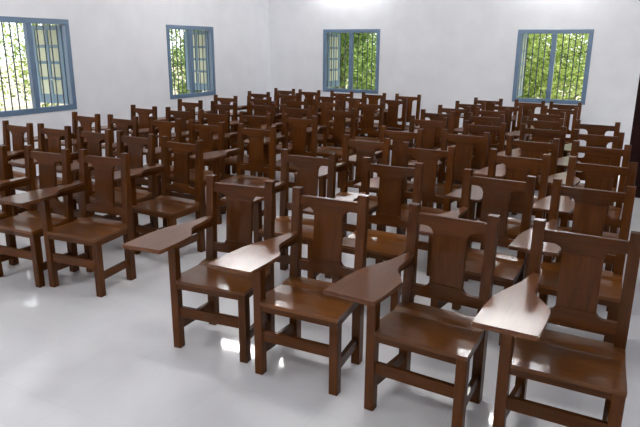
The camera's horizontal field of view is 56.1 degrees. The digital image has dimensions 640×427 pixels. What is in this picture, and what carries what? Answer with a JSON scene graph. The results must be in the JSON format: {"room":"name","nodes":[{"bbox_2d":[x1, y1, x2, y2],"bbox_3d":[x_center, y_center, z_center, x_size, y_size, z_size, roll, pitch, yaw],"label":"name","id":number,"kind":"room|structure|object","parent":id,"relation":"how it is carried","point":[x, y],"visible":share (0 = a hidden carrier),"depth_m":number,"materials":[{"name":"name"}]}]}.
{"room":"classroom","nodes":[
{"label":"classroom","id":0,"kind":"room"},
{"bbox_2d":[0,0,269,190],"bbox_3d":[-4.043,-1.698,6.451,0.200,3.200,12.600,8,17,27],"label":"wall","id":1,"kind":"structure","parent":0,"point":[119,47],"depth_m":8.77,"materials":[{"name":"white paint"}]},
{"bbox_2d":[0,16,76,116],"bbox_3d":[-3.729,-1.825,7.424,0.584,1.128,1.157,8,17,27],"label":"window","id":2,"kind":"structure","parent":1,"relation":"in","point":[48,47],"depth_m":7.67,"materials":[{"name":"blue wood"}]},
{"bbox_2d":[31,25,68,103],"bbox_3d":[-3.532,-1.945,7.863,0.503,0.990,0.032,7,17,21],"label":"shutter","id":3,"kind":"object","parent":2,"relation":"attached to","point":[39,27],"depth_m":7.84,"materials":[{"name":"blue wood"}]},
{"bbox_2d":[166,25,215,98],"bbox_3d":[-2.335,-2.515,9.948,0.584,1.128,1.157,8,17,27],"label":"window","id":4,"kind":"structure","parent":1,"relation":"in","point":[198,45],"depth_m":10.10,"materials":[{"name":"blue wood"}]},
{"bbox_2d":[184,31,209,90],"bbox_3d":[-2.125,-2.642,10.409,0.503,0.990,0.032,8,17,27],"label":"shutter","id":5,"kind":"object","parent":4,"relation":"attached to","point":[185,32],"depth_m":10.37,"materials":[{"name":"blue wood"}]},
{"bbox_2d":[0,141,639,426],"bbox_3d":[-0.632,0.396,5.256,7.850,0.150,12.800,8,17,27],"label":"floor","id":6,"kind":"structure","parent":0,"point":[71,356],"depth_m":3.35,"materials":[{"name":"white tile"}]},
{"bbox_2d":[0,145,18,265],"bbox_3d":[-2.813,-0.005,4.565,0.552,0.962,0.735,7,17,24],"label":"chair","id":7,"kind":"object","parent":6,"relation":"on","point":[6,212],"visible":0.7,"depth_m":4.71,"materials":[{"name":"brown wood"}]},
{"bbox_2d":[0,120,35,207],"bbox_3d":[-3.276,-0.393,5.951,0.552,0.962,0.735,9,18,29],"label":"chair","id":8,"kind":"object","parent":6,"relation":"on","point":[17,132],"visible":0.45,"depth_m":6.12,"materials":[{"name":"brown wood"}]},
{"bbox_2d":[0,145,79,287],"bbox_3d":[-2.268,0.036,4.431,0.552,0.962,0.735,8,17,24],"label":"chair","id":9,"kind":"object","parent":6,"relation":"on","point":[28,224],"visible":0.86,"depth_m":4.58,"materials":[{"name":"brown wood"}]},
{"bbox_2d":[7,123,77,219],"bbox_3d":[-2.802,-0.329,5.731,0.552,0.962,0.735,9,18,28],"label":"chair","id":10,"kind":"object","parent":6,"relation":"on","point":[54,136],"visible":0.46,"depth_m":5.87,"materials":[{"name":"brown wood"}]},
{"bbox_2d":[8,126,116,217],"bbox_3d":[-2.341,-0.269,5.529,0.552,0.962,0.735,9,18,29],"label":"chair","id":11,"kind":"object","parent":6,"relation":"on","point":[94,139],"visible":0.34,"depth_m":5.67,"materials":[{"name":"brown wood"}]},
{"bbox_2d":[24,112,101,203],"bbox_3d":[-2.908,-0.623,6.789,0.552,0.962,0.735,9,18,30],"label":"chair","id":12,"kind":"object","parent":6,"relation":"on","point":[86,122],"visible":0.23,"depth_m":6.93,"materials":[{"name":"brown wood"}]},
{"bbox_2d":[0,149,135,296],"bbox_3d":[-1.764,0.086,4.265,0.552,0.962,0.735,7,17,22],"label":"chair","id":13,"kind":"object","parent":6,"relation":"on","point":[88,231],"visible":1,"depth_m":4.39,"materials":[{"name":"brown wood"}]},
{"bbox_2d":[61,114,141,187],"bbox_3d":[-2.403,-0.555,6.559,0.552,0.962,0.735,9,18,28],"label":"chair","id":14,"kind":"object","parent":6,"relation":"on","point":[123,125],"visible":0.3,"depth_m":6.70,"materials":[{"name":"brown wood"}]},
{"bbox_2d":[56,130,158,228],"bbox_3d":[-1.865,-0.191,5.257,0.552,0.962,0.735,9,18,29],"label":"chair","id":15,"kind":"object","parent":6,"relation":"on","point":[135,145],"visible":0.46,"depth_m":5.39,"materials":[{"name":"brown wood"}]},
{"bbox_2d":[92,105,158,163],"bbox_3d":[-2.506,-0.870,7.690,0.552,0.962,0.735,10,18,30],"label":"chair","id":16,"kind":"object","parent":6,"relation":"on","point":[143,114],"visible":0.3,"depth_m":7.84,"materials":[{"name":"brown wood"}]},
{"bbox_2d":[101,116,181,196],"bbox_3d":[-1.890,-0.505,6.391,0.552,0.962,0.735,9,18,29],"label":"chair","id":17,"kind":"object","parent":6,"relation":"on","point":[164,127],"visible":0.38,"depth_m":6.50,"materials":[{"name":"brown wood"}]},
{"bbox_2d":[91,136,205,254],"bbox_3d":[-1.378,-0.100,4.943,0.552,0.962,0.735,10,18,30],"label":"chair","id":18,"kind":"object","parent":6,"relation":"on","point":[165,206],"visible":0.87,"depth_m":5.07,"materials":[{"name":"brown wood"}]},
{"bbox_2d":[129,107,195,164],"bbox_3d":[-1.955,-0.796,7.438,0.552,0.962,0.735,8,17,26],"label":"chair","id":19,"kind":"object","parent":6,"relation":"on","point":[182,115],"visible":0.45,"depth_m":7.59,"materials":[{"name":"brown wood"}]},
{"bbox_2d":[157,99,202,140],"bbox_3d":[-2.095,-1.119,8.597,0.552,0.962,0.735,9,18,29],"label":"chair","id":20,"kind":"object","parent":6,"relation":"on","point":[188,105],"visible":0.17,"depth_m":8.74,"materials":[{"name":"brown wood"}]},
{"bbox_2d":[143,120,225,216],"bbox_3d":[-1.379,-0.422,6.103,0.552,0.962,0.735,9,18,28],"label":"chair","id":21,"kind":"object","parent":6,"relation":"on","point":[206,132],"visible":0.38,"depth_m":6.24,"materials":[{"name":"brown wood"}]},
{"bbox_2d":[155,110,230,186],"bbox_3d":[-1.476,-0.707,7.128,0.552,0.962,0.735,9,17,27],"label":"chair","id":22,"kind":"object","parent":6,"relation":"on","point":[213,119],"visible":0.36,"depth_m":7.27,"materials":[{"name":"brown wood"}]},
{"bbox_2d":[122,174,274,362],"bbox_3d":[-0.635,0.336,3.393,0.552,0.962,0.735,7,17,21],"label":"chair","id":23,"kind":"object","parent":6,"relation":"on","point":[201,279],"visible":0.88,"depth_m":3.49,"materials":[{"name":"brown wood"}]},
{"bbox_2d":[186,101,236,168],"bbox_3d":[-1.556,-1.039,8.325,0.552,0.962,0.735,9,18,29],"label":"chair","id":24,"kind":"object","parent":6,"relation":"on","point":[222,108],"visible":0.27,"depth_m":8.46,"materials":[{"name":"brown wood"}]},
{"bbox_2d":[195,95,237,150],"bbox_3d":[-1.701,-1.341,9.410,0.552,0.962,0.735,9,18,28],"label":"chair","id":25,"kind":"object","parent":6,"relation":"on","point":[226,101],"visible":0.26,"depth_m":9.55,"materials":[{"name":"brown wood"}]},
{"bbox_2d":[190,123,276,224],"bbox_3d":[-0.826,-0.341,5.827,0.552,0.962,0.735,9,18,28],"label":"chair","id":26,"kind":"object","parent":6,"relation":"on","point":[256,136],"visible":0.68,"depth_m":5.98,"materials":[{"name":"brown wood"}]},
{"bbox_2d":[197,111,271,178],"bbox_3d":[-0.964,-0.663,6.983,0.552,0.962,0.735,9,18,28],"label":"chair","id":27,"kind":"object","parent":6,"relation":"on","point":[255,122],"visible":0.42,"depth_m":7.09,"materials":[{"name":"brown wood"}]},
{"bbox_2d":[230,91,269,139],"bbox_3d":[-1.261,-1.578,10.276,0.552,0.962,0.735,9,18,28],"label":"chair","id":28,"kind":"object","parent":6,"relation":"on","point":[255,96],"visible":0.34,"depth_m":10.40,"materials":[{"name":"brown wood"}]},
{"bbox_2d":[230,96,271,154],"bbox_3d":[-1.155,-1.300,9.274,0.552,0.962,0.735,9,18,29],"label":"chair","id":29,"kind":"object","parent":6,"relation":"on","point":[268,101],"visible":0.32,"depth_m":9.41,"materials":[{"name":"brown wood"}]},
{"bbox_2d":[230,102,275,176],"bbox_3d":[-1.012,-1.009,8.230,0.552,0.962,0.735,9,18,29],"label":"chair","id":30,"kind":"object","parent":6,"relation":"on","point":[261,110],"visible":0.4,"depth_m":8.35,"materials":[{"name":"brown wood"}]},
{"bbox_2d":[253,88,294,131],"bbox_3d":[-0.868,-1.806,11.107,0.552,0.962,0.735,10,18,30],"label":"chair","id":31,"kind":"object","parent":6,"relation":"on","point":[282,92],"visible":0.19,"depth_m":11.27,"materials":[{"name":"brown wood"}]},
{"bbox_2d":[253,92,298,144],"bbox_3d":[-0.760,-1.522,10.086,0.552,0.962,0.735,9,18,30],"label":"chair","id":32,"kind":"object","parent":6,"relation":"on","point":[278,96],"visible":0.14,"depth_m":10.28,"materials":[{"name":"brown wood"}]},
{"bbox_2d":[222,149,336,278],"bbox_3d":[-0.265,0.076,4.338,0.552,0.962,0.735,8,17,25],"label":"chair","id":33,"kind":"object","parent":6,"relation":"on","point":[308,167],"visible":0.47,"depth_m":4.49,"materials":[{"name":"brown wood"}]},
{"bbox_2d":[248,104,311,182],"bbox_3d":[-0.501,-0.906,7.873,0.552,0.962,0.735,9,18,28],"label":"chair","id":34,"kind":"object","parent":6,"relation":"on","point":[298,113],"visible":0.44,"depth_m":8.02,"materials":[{"name":"brown wood"}]},
{"bbox_2d":[244,114,317,187],"bbox_3d":[-0.424,-0.586,6.719,0.552,0.962,0.735,9,18,29],"label":"chair","id":35,"kind":"object","parent":6,"relation":"on","point":[299,125],"visible":0.52,"depth_m":6.87,"materials":[{"name":"brown wood"}]},
{"bbox_2d":[207,186,369,395],"bbox_3d":[-0.129,0.421,3.099,0.552,0.962,0.735,8,17,25],"label":"chair","id":36,"kind":"object","parent":6,"relation":"on","point":[298,298],"visible":0.92,"depth_m":3.20,"materials":[{"name":"brown wood"}]},
{"bbox_2d":[276,97,307,154],"bbox_3d":[-0.579,-1.212,8.975,0.552,0.962,0.735,9,18,28],"label":"chair","id":37,"kind":"object","parent":6,"relation":"on","point":[292,104],"visible":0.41,"depth_m":9.13,"materials":[{"name":"brown wood"}]},
{"bbox_2d":[279,89,320,141],"bbox_3d":[-0.394,-1.720,10.809,0.552,0.962,0.735,9,18,29],"label":"chair","id":38,"kind":"object","parent":6,"relation":"on","point":[308,95],"visible":0.27,"depth_m":10.97,"materials":[{"name":"brown wood"}]},
{"bbox_2d":[288,94,338,145],"bbox_3d":[-0.096,-1.436,9.793,0.552,0.962,0.735,10,18,31],"label":"chair","id":39,"kind":"object","parent":6,"relation":"on","point":[323,99],"visible":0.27,"depth_m":9.94,"materials":[{"name":"brown wood"}]},
{"bbox_2d":[302,99,340,162],"bbox_3d":[-0.102,-1.143,8.739,0.552,0.962,0.735,9,18,29],"label":"chair","id":40,"kind":"object","parent":6,"relation":"on","point":[337,104],"visible":0.29,"depth_m":8.91,"materials":[{"name":"brown wood"}]},
{"bbox_2d":[291,106,355,187],"bbox_3d":[0.059,-0.832,7.621,0.552,0.962,0.735,9,18,29],"label":"chair","id":41,"kind":"object","parent":6,"relation":"on","point":[339,122],"visible":0.64,"depth_m":7.79,"materials":[{"name":"brown wood"}]},
{"bbox_2d":[312,90,353,146],"bbox_3d":[0.187,-1.636,10.523,0.552,0.962,0.735,9,18,29],"label":"chair","id":42,"kind":"object","parent":6,"relation":"on","point":[332,94],"visible":0.24,"depth_m":10.66,"materials":[{"name":"brown wood"}]},
{"bbox_2d":[317,95,366,146],"bbox_3d":[0.336,-1.363,9.541,0.552,0.962,0.735,10,18,32],"label":"chair","id":43,"kind":"object","parent":6,"relation":"on","point":[351,101],"visible":0.23,"depth_m":9.68,"materials":[{"name":"brown wood"}]},
{"bbox_2d":[294,134,390,257],"bbox_3d":[0.205,-0.138,5.121,0.552,0.962,0.735,9,18,29],"label":"chair","id":44,"kind":"object","parent":6,"relation":"on","point":[363,148],"visible":0.5,"depth_m":5.28,"materials":[{"name":"brown wood"}]},
{"bbox_2d":[329,101,383,165],"bbox_3d":[0.509,-1.079,8.524,0.552,0.962,0.735,10,18,31],"label":"chair","id":45,"kind":"object","parent":6,"relation":"on","point":[369,109],"visible":0.57,"depth_m":8.69,"materials":[{"name":"brown wood"}]},
{"bbox_2d":[340,92,385,137],"bbox_3d":[0.731,-1.552,10.234,0.552,0.962,0.735,9,18,29],"label":"chair","id":46,"kind":"object","parent":6,"relation":"on","point":[373,99],"visible":0.19,"depth_m":10.37,"materials":[{"name":"brown wood"}]},
{"bbox_2d":[303,157,423,311],"bbox_3d":[0.302,0.169,4.019,0.552,0.962,0.735,9,18,29],"label":"chair","id":47,"kind":"object","parent":6,"relation":"on","point":[381,245],"visible":0.59,"depth_m":4.17,"materials":[{"name":"brown wood"}]},
{"bbox_2d":[338,126,423,234],"bbox_3d":[0.592,-0.304,5.731,0.552,0.962,0.735,10,18,30],"label":"chair","id":48,"kind":"object","parent":6,"relation":"on","point":[398,137],"visible":0.32,"depth_m":5.90,"materials":[{"name":"brown wood"}]},
{"bbox_2d":[359,97,407,151],"bbox_3d":[0.955,-1.274,9.235,0.552,0.962,0.735,9,18,29],"label":"chair","id":49,"kind":"object","parent":6,"relation":"on","point":[392,115],"visible":0.51,"depth_m":9.39,"materials":[{"name":"brown wood"}]},
{"bbox_2d":[375,93,420,147],"bbox_3d":[1.277,-1.468,9.944,0.552,0.962,0.735,9,18,29],"label":"chair","id":50,"kind":"object","parent":6,"relation":"on","point":[397,97],"visible":0.31,"depth_m":10.07,"materials":[{"name":"brown wood"}]},
{"bbox_2d":[353,142,455,275],"bbox_3d":[0.672,-0.023,4.721,0.552,0.962,0.735,10,18,30],"label":"chair","id":51,"kind":"object","parent":6,"relation":"on","point":[429,157],"visible":0.43,"depth_m":4.87,"materials":[{"name":"brown wood"}]},
{"bbox_2d":[323,202,499,426],"bbox_3d":[0.436,0.517,2.768,0.552,0.962,0.735,10,18,30],"label":"chair","id":52,"kind":"object","parent":6,"relation":"on","point":[429,331],"visible":0.99,"depth_m":2.86,"materials":[{"name":"brown wood"}]},
{"bbox_2d":[390,115,447,207],"bbox_3d":[1.031,-0.560,6.665,0.552,0.962,0.735,9,18,30],"label":"chair","id":53,"kind":"object","parent":6,"relation":"on","point":[429,126],"visible":0.27,"depth_m":6.84,"materials":[{"name":"brown wood"}]},
{"bbox_2d":[401,109,455,182],"bbox_3d":[1.266,-0.755,7.373,0.552,0.962,0.735,10,18,31],"label":"chair","id":54,"kind":"object","parent":6,"relation":"on","point":[433,116],"visible":0.13,"depth_m":7.52,"materials":[{"name":"brown wood"}]},
{"bbox_2d":[414,105,470,149],"bbox_3d":[1.619,-0.923,7.989,0.552,0.962,0.735,9,18,29],"label":"chair","id":55,"kind":"object","parent":6,"relation":"on","point":[459,112],"visible":0.23,"depth_m":8.14,"materials":[{"name":"brown wood"}]},
{"bbox_2d":[408,129,489,235],"bbox_3d":[1.174,-0.242,5.523,0.552,0.962,0.735,9,18,29],"label":"chair","id":56,"kind":"object","parent":6,"relation":"on","point":[464,144],"visible":0.37,"depth_m":5.70,"materials":[{"name":"brown wood"}]},
{"bbox_2d":[455,101,485,133],"bbox_3d":[1.998,-1.100,8.636,0.552,0.962,0.735,10,18,30],"label":"chair","id":57,"kind":"object","parent":6,"relation":"on","point":[458,105],"visible":0.09,"depth_m":8.79,"materials":[{"name":"brown wood"}]},
{"bbox_2d":[406,168,535,344],"bbox_3d":[0.914,0.280,3.635,0.552,0.962,0.735,10,18,31],"label":"chair","id":58,"kind":"object","parent":6,"relation":"on","point":[509,271],"visible":0.56,"depth_m":3.77,"materials":[{"name":"brown wood"}]},
{"bbox_2d":[436,120,506,207],"bbox_3d":[1.549,-0.436,6.231,0.552,0.962,0.735,9,18,29],"label":"chair","id":59,"kind":"object","parent":6,"relation":"on","point":[479,130],"visible":0.24,"depth_m":6.41,"materials":[{"name":"brown wood"}]},
{"bbox_2d":[440,112,505,183],"bbox_3d":[1.782,-0.660,7.043,0.552,0.962,0.735,10,18,30],"label":"chair","id":60,"kind":"object","parent":6,"relation":"on","point":[486,121],"visible":0.26,"depth_m":7.18,"materials":[{"name":"brown wood"}]},
{"bbox_2d":[460,97,502,139],"bbox_3d":[2.428,-1.272,9.268,0.552,0.962,0.735,10,18,31],"label":"chair","id":61,"kind":"object","parent":6,"relation":"on","point":[476,101],"visible":0.16,"depth_m":9.41,"materials":[{"name":"brown wood"}]},
{"bbox_2d":[454,107,509,169],"bbox_3d":[2.038,-0.846,7.722,0.552,0.962,0.735,11,19,33],"label":"chair","id":62,"kind":"object","parent":6,"relation":"on","point":[478,112],"visible":0.32,"depth_m":7.85,"materials":[{"name":"brown wood"}]},
{"bbox_2d":[472,103,522,147],"bbox_3d":[2.426,-1.018,8.353,0.552,0.962,0.735,10,18,32],"label":"chair","id":63,"kind":"object","parent":6,"relation":"on","point":[519,109],"visible":0.18,"depth_m":8.45,"materials":[{"name":"brown wood"}]},
{"bbox_2d":[445,149,550,281],"bbox_3d":[1.296,0.070,4.402,0.552,0.962,0.735,10,18,32],"label":"chair","id":64,"kind":"object","parent":6,"relation":"on","point":[517,168],"visible":0.37,"depth_m":4.52,"materials":[{"name":"brown wood"}]},
{"bbox_2d":[473,135,559,221],"bbox_3d":[1.673,-0.138,5.160,0.552,0.962,0.735,10,18,30],"label":"chair","id":65,"kind":"object","parent":6,"relation":"on","point":[529,149],"visible":0.33,"depth_m":5.28,"materials":[{"name":"brown wood"}]},
{"bbox_2d":[511,99,545,140],"bbox_3d":[2.957,-1.175,8.932,0.552,0.962,0.735,10,18,31],"label":"chair","id":66,"kind":"object","parent":6,"relation":"on","point":[526,106],"visible":0.23,"depth_m":9.10,"materials":[{"name":"brown wood"}]},
{"bbox_2d":[496,116,564,174],"bbox_3d":[2.325,-0.554,6.679,0.552,0.962,0.735,10,18,31],"label":"chair","id":67,"kind":"object","parent":6,"relation":"on","point":[548,125],"visible":0.16,"depth_m":6.80,"materials":[{"name":"brown wood"}]},
{"bbox_2d":[497,124,566,214],"bbox_3d":[2.065,-0.362,5.977,0.552,0.962,0.735,10,18,31],"label":"chair","id":68,"kind":"object","parent":6,"relation":"on","point":[539,135],"visible":0.34,"depth_m":6.11,"materials":[{"name":"brown wood"}]},
{"bbox_2d":[505,110,565,175],"bbox_3d":[2.613,-0.748,7.384,0.552,0.962,0.735,11,19,33],"label":"chair","id":69,"kind":"object","parent":6,"relation":"on","point":[540,117],"visible":0.27,"depth_m":7.51,"materials":[{"name":"brown wood"}]},
{"bbox_2d":[531,105,578,168],"bbox_3d":[3.047,-0.913,7.991,0.552,0.962,0.735,10,18,31],"label":"chair","id":70,"kind":"object","parent":6,"relation":"on","point":[546,110],"visible":0.2,"depth_m":8.11,"materials":[{"name":"brown wood"}]},
{"bbox_2d":[471,218,639,426],"bbox_3d":[0.984,0.595,2.501,0.552,0.962,0.735,9,18,28],"label":"chair","id":71,"kind":"object","parent":6,"relation":"on","point":[528,350],"visible":1,"depth_m":2.59,"materials":[{"name":"brown wood"}]},
{"bbox_2d":[536,101,581,143],"bbox_3d":[3.402,-1.103,8.682,0.552,0.962,0.735,10,18,31],"label":"chair","id":72,"kind":"object","parent":6,"relation":"on","point":[552,105],"visible":0.23,"depth_m":8.84,"materials":[{"name":"brown wood"}]},
{"bbox_2d":[508,178,636,343],"bbox_3d":[1.400,0.357,3.367,0.552,0.962,0.735,9,18,29],"label":"chair","id":73,"kind":"object","parent":6,"relation":"on","point":[590,206],"visible":0.51,"depth_m":3.49,"materials":[{"name":"brown wood"}]},
{"bbox_2d":[532,156,637,311],"bbox_3d":[1.787,0.153,4.113,0.552,0.962,0.735,10,18,32],"label":"chair","id":74,"kind":"object","parent":6,"relation":"on","point":[599,177],"visible":0.4,"depth_m":4.25,"materials":[{"name":"brown wood"}]},
{"bbox_2d":[548,140,631,270],"bbox_3d":[2.135,-0.053,4.867,0.552,0.962,0.735,10,18,31],"label":"chair","id":75,"kind":"object","parent":6,"relation":"on","point":[596,155],"visible":0.34,"depth_m":4.96,"materials":[{"name":"brown wood"}]},
{"bbox_2d":[557,129,624,232],"bbox_3d":[2.450,-0.251,5.588,0.552,0.962,0.735,10,18,31],"label":"chair","id":76,"kind":"object","parent":6,"relation":"on","point":[601,141],"visible":0.39,"depth_m":5.70,"materials":[{"name":"brown wood"}]},
{"bbox_2d":[563,119,620,180],"bbox_3d":[2.800,-0.466,6.370,0.552,0.962,0.735,10,18,31],"label":"chair","id":77,"kind":"object","parent":6,"relation":"on","point":[592,129],"visible":0.23,"depth_m":6.48,"materials":[{"name":"brown wood"}]},
{"bbox_2d":[269,0,639,163],"bbox_3d":[2.343,-2.685,10.172,7.850,3.200,0.200,8,17,27],"label":"wall","id":78,"kind":"structure","parent":0,"point":[444,52],"depth_m":10.07,"materials":[{"name":"white paint"}]},
{"bbox_2d":[323,29,379,93],"bbox_3d":[0.690,-2.853,11.244,1.137,1.128,0.574,8,17,27],"label":"window","id":79,"kind":"structure","parent":78,"relation":"in","point":[331,42],"depth_m":11.12,"materials":[{"name":"blue wood"}]},
{"bbox_2d":[327,33,339,87],"bbox_3d":[0.258,-2.929,11.509,0.032,0.990,0.494,8,17,27],"label":"shutter","id":80,"kind":"object","parent":79,"relation":"attached to","point":[335,53],"depth_m":11.49,"materials":[{"name":"blue wood"}]},
{"bbox_2d":[512,29,593,104],"bbox_3d":[3.762,-2.369,9.671,1.110,1.128,0.560,8,17,27],"label":"window","id":81,"kind":"structure","parent":78,"relation":"in","point":[522,39],"depth_m":9.47,"materials":[{"name":"blue metal"}]},
{"bbox_2d":[517,34,527,96],"bbox_3d":[3.342,-2.443,9.930,0.032,0.990,0.480,8,17,27],"label":"shutter","id":82,"kind":"object","parent":81,"relation":"attached to","point":[524,37],"depth_m":9.87,"materials":[{"name":"blue wood"}]},
{"bbox_3d":[2.709,-0.691,2.996,0.200,3.200,12.600,8,17,27],"label":"wall","id":83,"kind":"structure","parent":0,"visible":0},
{"bbox_2d":[625,76,639,197],"bbox_3d":[4.066,-1.166,6.785,0.910,2.092,0.109,8,17,27],"label":"door","id":84,"kind":"structure","parent":83,"relation":"in","point":[635,133],"depth_m":7.03,"materials":[{"name":"brown wood"}]},
{"label":"outside","id":85,"kind":"structure","parent":0,"visible":0},
{"bbox_2d":[1,67,581,110],"bbox_3d":[3.552,-2.011,15.444,85.000,0.100,70.000,8,17,27],"label":"ground","id":86,"kind":"structure","parent":85,"point":[14,108],"depth_m":25.98,"materials":[{"name":"green plant"}]},
{"bbox_2d":[0,22,178,106],"bbox_3d":[-5.075,-3.010,11.881,4.163,3.622,3.936,-6,17,-23],"label":"leafy tree","id":87,"kind":"object","parent":86,"relation":"on","point":[4,26],"visible":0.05,"depth_m":11.74,"materials":[{"name":"green plant"}]},
{"bbox_2d":[0,57,180,108],"bbox_3d":[-13.324,-3.252,16.205,0.320,1.650,28.300,8,17,27],"label":"wall","id":88,"kind":"structure","parent":86,"relation":"on","point":[14,99],"depth_m":20.93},
{"bbox_2d":[169,29,203,93],"bbox_3d":[-3.377,-4.568,16.650,2.525,4.094,3.050,5,16,15],"label":"leafy tree","id":89,"kind":"object","parent":86,"relation":"on","point":[177,31],"visible":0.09,"depth_m":16.42,"materials":[{"name":"green plant"}]},
{"bbox_2d":[329,33,376,89],"bbox_3d":[0.409,-4.226,15.817,3.950,3.933,3.318,8,17,27],"label":"leafy tree","id":90,"kind":"object","parent":86,"relation":"on","point":[357,52],"visible":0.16,"depth_m":15.02,"materials":[{"name":"green plant"}]},
{"bbox_2d":[340,33,376,89],"bbox_3d":[0.539,-5.912,20.230,4.408,4.827,5.072,8,17,27],"label":"leafy tree","id":91,"kind":"object","parent":86,"relation":"on","point":[342,82],"visible":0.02,"depth_m":20.46,"materials":[{"name":"green plant"}]},
{"bbox_2d":[526,34,566,70],"bbox_3d":[5.565,-5.035,17.897,3.725,4.458,4.523,8,17,27],"label":"leafy tree","id":92,"kind":"object","parent":86,"relation":"on","point":[566,34],"visible":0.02,"depth_m":16.68,"materials":[{"name":"green plant"}]},
{"bbox_2d":[517,34,588,99],"bbox_3d":[5.372,-3.427,13.387,4.038,3.767,3.981,-8,17,-26],"label":"leafy tree","id":93,"kind":"object","parent":86,"relation":"on","point":[559,37],"visible":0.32,"depth_m":12.54,"materials":[{"name":"green plant"}]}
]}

